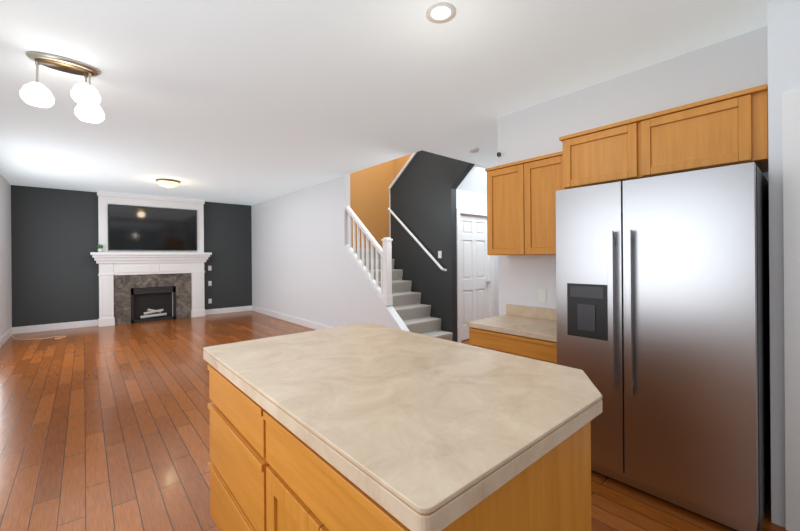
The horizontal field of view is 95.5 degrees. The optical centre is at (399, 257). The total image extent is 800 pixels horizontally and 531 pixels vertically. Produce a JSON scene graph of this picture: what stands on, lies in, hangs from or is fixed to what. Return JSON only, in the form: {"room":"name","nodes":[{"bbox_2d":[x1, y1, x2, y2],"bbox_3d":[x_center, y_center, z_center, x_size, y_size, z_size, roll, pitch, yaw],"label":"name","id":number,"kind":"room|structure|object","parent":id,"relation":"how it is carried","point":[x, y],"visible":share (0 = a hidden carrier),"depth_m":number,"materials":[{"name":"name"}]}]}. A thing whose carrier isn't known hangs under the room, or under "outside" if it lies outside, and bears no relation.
{"room":"kitchen","nodes":[
{"label":"kitchen","id":0,"kind":"room"},
{"bbox_2d":[0,174,11,337],"bbox_3d":[-2.999,0.011,1.831,0.120,2.740,12.940,0,0,-41],"label":"wall","id":1,"kind":"structure","parent":0,"point":[5,253],"depth_m":6.15,"materials":[{"name":"white paint"}]},
{"bbox_2d":[0,327,13,346],"bbox_3d":[-2.938,1.316,1.875,0.015,0.130,12.700,0,0,-41],"label":"baseboard","id":2,"kind":"structure","parent":1,"relation":"attached to","point":[5,337],"depth_m":6.09,"materials":[{"name":"white wood"}]},
{"bbox_2d":[20,51,104,122],"bbox_3d":[-2.351,-1.169,2.546,0.438,0.387,0.204,0,0,-41],"label":"ceiling light","id":3,"kind":"object","parent":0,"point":[85,96],"visible":1,"depth_m":2.54,"materials":[{"name":"white glass"}]},
{"bbox_2d":[11,185,251,326],"bbox_3d":[-5.492,0.030,8.159,4.430,2.740,0.120,0,0,-41],"label":"wall","id":4,"kind":"structure","parent":0,"point":[54,265],"depth_m":7.20,"materials":[{"name":"grey paint"}]},
{"bbox_2d":[14,320,97,333],"bbox_3d":[-6.637,1.344,7.065,1.190,0.130,0.015,0,0,-41],"label":"baseboard","id":5,"kind":"structure","parent":4,"relation":"attached to","point":[89,323],"depth_m":7.02,"materials":[{"name":"white wood"}]},
{"bbox_2d":[205,306,251,314],"bbox_3d":[-4.299,1.326,9.100,1.130,0.130,0.015,0,0,-41],"label":"baseboard","id":6,"kind":"structure","parent":4,"relation":"attached to","point":[243,308],"depth_m":9.09,"materials":[{"name":"white wood"}]},
{"bbox_2d":[251,174,409,331],"bbox_3d":[-1.865,-0.148,7.274,0.120,3.040,5.980,0,0,-41],"label":"wall","id":7,"kind":"structure","parent":0,"point":[300,238],"depth_m":6.95,"materials":[{"name":"white paint"}]},
{"bbox_2d":[251,306,332,329],"bbox_3d":[-1.904,1.308,7.230,0.015,0.130,5.980,0,0,-41],"label":"baseboard","id":8,"kind":"structure","parent":7,"relation":"attached to","point":[302,322],"depth_m":7.66,"materials":[{"name":"white wood"}]},
{"bbox_2d":[346,206,392,305],"bbox_3d":[-0.522,-0.077,5.732,0.120,1.572,1.131,0,0,-41],"label":"stair railing","id":9,"kind":"object","parent":7,"relation":"on","point":[384,291],"visible":0.96,"depth_m":5.56,"materials":[{"name":"white wood"}]},
{"bbox_2d":[350,160,393,248],"bbox_3d":[-0.876,-1.335,7.811,2.090,5.400,0.120,0,0,-41],"label":"wall","id":10,"kind":"structure","parent":0,"point":[369,197],"depth_m":7.97,"materials":[{"name":"brown paint"}]},
{"bbox_2d":[0,0,766,204],"bbox_3d":[-0.145,-1.531,4.326,7.720,0.300,12.940,0,0,-41],"label":"ceiling","id":11,"kind":"structure","parent":0,"point":[246,102],"depth_m":2.77,"materials":[{"name":"white paint"}]},
{"bbox_2d":[156,179,179,188],"bbox_3d":[-4.089,-1.280,6.406,0.350,0.139,0.350,0,0,-41],"label":"flush ceiling light","id":12,"kind":"object","parent":11,"relation":"attached to","point":[168,183],"visible":1,"depth_m":6.31,"materials":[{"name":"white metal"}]},
{"bbox_2d":[426,2,455,22],"bbox_3d":[0.231,-1.379,2.053,0.170,0.006,0.170,0,0,-41],"label":"recessed light","id":13,"kind":"object","parent":11,"relation":"in","point":[442,12],"visible":1,"depth_m":2.05,"materials":[{"name":"white"}]},
{"bbox_2d":[469,147,478,152],"bbox_3d":[0.950,-1.369,4.654,0.130,0.039,0.130,0,0,-41],"label":"smoke detector","id":14,"kind":"object","parent":11,"relation":"attached to","point":[474,150],"visible":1,"depth_m":4.61,"materials":[{"name":"white plastic"}]},
{"bbox_2d":[0,311,786,530],"bbox_3d":[-0.122,1.409,4.326,7.720,0.100,12.940,0,0,-41],"label":"floor","id":15,"kind":"structure","parent":0,"point":[105,428],"depth_m":2.81,"materials":[{"name":"brown wood"}]},
{"bbox_2d":[9,304,65,339],"bbox_3d":[-6.301,1.030,6.309,0.746,0.748,0.708,0,0,-41],"label":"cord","id":16,"kind":"object","parent":15,"relation":"on","point":[27,339],"visible":1,"depth_m":6.28,"materials":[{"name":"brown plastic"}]},
{"bbox_2d":[90,191,211,326],"bbox_3d":[-5.363,0.031,7.973,2.180,2.737,0.320,0,0,-41],"label":"fireplace","id":17,"kind":"object","parent":15,"relation":"on","point":[137,286],"visible":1,"depth_m":7.91,"materials":[{"name":"white wood"}]},
{"bbox_2d":[97,244,102,251],"bbox_3d":[-6.033,-0.189,7.312,0.093,0.173,0.090,0,0,-41],"label":"mantel plant","id":18,"kind":"object","parent":17,"relation":"on","point":[99,249],"visible":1,"depth_m":7.28,"materials":[{"name":"green plant"}]},
{"bbox_2d":[108,204,196,249],"bbox_3d":[-5.359,-0.621,7.963,1.610,0.930,0.037,0,0,-41],"label":"tv","id":19,"kind":"object","parent":17,"relation":"attached to","point":[138,228],"visible":1,"depth_m":7.89,"materials":[{"name":"black"}]},
{"bbox_2d":[204,359,590,530],"bbox_3d":[-0.092,0.926,1.535,0.965,0.866,1.495,0,0,-41],"label":"kitchen island","id":20,"kind":"object","parent":15,"relation":"on","point":[264,475],"depth_m":1.08,"materials":[{"name":"wood"}]},
{"bbox_2d":[203,323,602,530],"bbox_3d":[-0.088,0.473,1.542,1.005,0.040,1.555,0,0,-41],"label":"island countertop","id":21,"kind":"structure","parent":20,"relation":"on","point":[434,429],"depth_m":1.07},
{"bbox_2d":[356,248,452,340],"bbox_3d":[0.021,0.598,6.706,1.960,1.520,2.695,0,0,-41],"label":"staircase","id":22,"kind":"object","parent":15,"relation":"on","point":[412,312],"visible":0.21,"depth_m":5.82,"materials":[{"name":"grey carpet"}]},
{"bbox_2d":[467,304,556,363],"bbox_3d":[1.095,0.902,3.019,0.625,0.895,0.855,0,0,-41],"label":"base cabinet","id":23,"kind":"object","parent":15,"relation":"on","point":[527,331],"visible":0.42,"depth_m":2.92,"materials":[{"name":"laminate"}]},
{"bbox_2d":[556,162,770,530],"bbox_3d":[1.603,0.446,2.261,0.833,1.770,0.940,0,0,-41],"label":"refrigerator","id":24,"kind":"object","parent":15,"relation":"on","point":[663,309],"visible":0.81,"depth_m":1.91,"materials":[{"name":"grey metal"}]},
{"bbox_2d":[394,153,412,178],"bbox_3d":[0.746,-1.348,7.447,0.120,5.400,2.560,0,0,-41],"label":"wall","id":25,"kind":"structure","parent":0,"point":[399,163],"depth_m":8.22,"materials":[{"name":"brown paint"}]},
{"bbox_2d":[390,150,474,341],"bbox_3d":[0.477,-0.627,6.087,0.120,3.962,1.850,0,0,-41],"label":"wall","id":26,"kind":"structure","parent":0,"point":[424,187],"depth_m":5.97,"materials":[{"name":"grey paint"}]},
{"bbox_2d":[388,152,416,237],"bbox_3d":[0.463,-1.401,6.097,0.170,2.471,1.878,0,0,-41],"label":"trim","id":27,"kind":"structure","parent":26,"relation":"attached to","point":[402,170],"depth_m":6.57,"materials":[{"name":"white wood"}]},
{"bbox_2d":[388,208,446,271],"bbox_3d":[0.257,-0.343,6.196,0.090,1.146,1.381,0,0,-41],"label":"handrail","id":28,"kind":"object","parent":26,"relation":"attached to","point":[418,242],"depth_m":6.09,"materials":[{"name":"white painted wood"}]},
{"bbox_2d":[457,164,487,194],"bbox_3d":[1.785,-1.386,6.329,2.180,0.620,0.490,0,0,-41],"label":"ceiling","id":29,"kind":"structure","parent":0,"point":[475,180],"depth_m":5.75,"materials":[{"name":"white paint"}]},
{"bbox_2d":[456,189,498,316],"bbox_3d":[1.675,0.135,6.469,2.180,2.420,0.120,0,0,-41],"label":"wall","id":30,"kind":"structure","parent":0,"point":[468,200],"depth_m":6.08,"materials":[{"name":"white paint"}]},
{"bbox_2d":[460,214,488,340],"bbox_3d":[1.237,0.320,6.060,0.826,2.033,0.070,0,0,-41],"label":"closet door","id":31,"kind":"structure","parent":30,"relation":"in","point":[474,275],"depth_m":6.04,"materials":[{"name":"white wood"}]},
{"bbox_2d":[456,209,494,342],"bbox_3d":[1.231,0.291,6.067,0.980,2.116,0.139,0,0,-41],"label":"door frame","id":32,"kind":"structure","parent":30,"relation":"attached to","point":[491,269],"depth_m":5.74,"materials":[{"name":"white wood"}]},
{"bbox_2d":[497,26,768,363],"bbox_3d":[2.697,-0.033,1.745,0.120,2.740,5.090,0,0,-41],"label":"wall","id":33,"kind":"structure","parent":0,"point":[733,64],"depth_m":2.86,"materials":[{"name":"white paint"}]},
{"bbox_2d":[485,151,564,254],"bbox_3d":[1.156,-0.418,3.157,0.335,0.795,0.760,0,0,-41],"label":"upper cabinet","id":34,"kind":"object","parent":33,"relation":"attached to","point":[521,207],"visible":0.81,"depth_m":3.05,"materials":[{"name":"brown wood"}]},
{"bbox_2d":[538,289,545,301],"bbox_3d":[1.283,0.346,3.276,0.006,0.115,0.070,0,0,-41],"label":"electrical outlet","id":35,"kind":"object","parent":33,"relation":"attached to","point":[542,294],"visible":1,"depth_m":3.27,"materials":[{"name":"white plastic"}]},
{"bbox_2d":[559,84,768,188],"bbox_3d":[1.705,-0.700,2.425,0.465,0.380,1.082,0,0,-41],"label":"upper cabinet","id":36,"kind":"object","parent":33,"relation":"attached to","point":[726,130],"visible":0.94,"depth_m":2.17,"materials":[{"name":"brown wood"}]},
{"bbox_2d":[767,0,799,526],"bbox_3d":[2.506,-0.031,1.492,0.500,2.740,1.360,0,0,-41],"label":"wall","id":37,"kind":"structure","parent":0,"point":[783,21],"depth_m":1.82,"materials":[{"name":"white paint"}]},
{"bbox_2d":[782,90,799,530],"bbox_3d":[2.262,0.266,1.377,0.023,2.150,1.110,0,0,-41],"label":"door frame","id":38,"kind":"structure","parent":37,"relation":"attached to","point":[791,173],"depth_m":1.77,"materials":[{"name":"white wood"}]}
]}

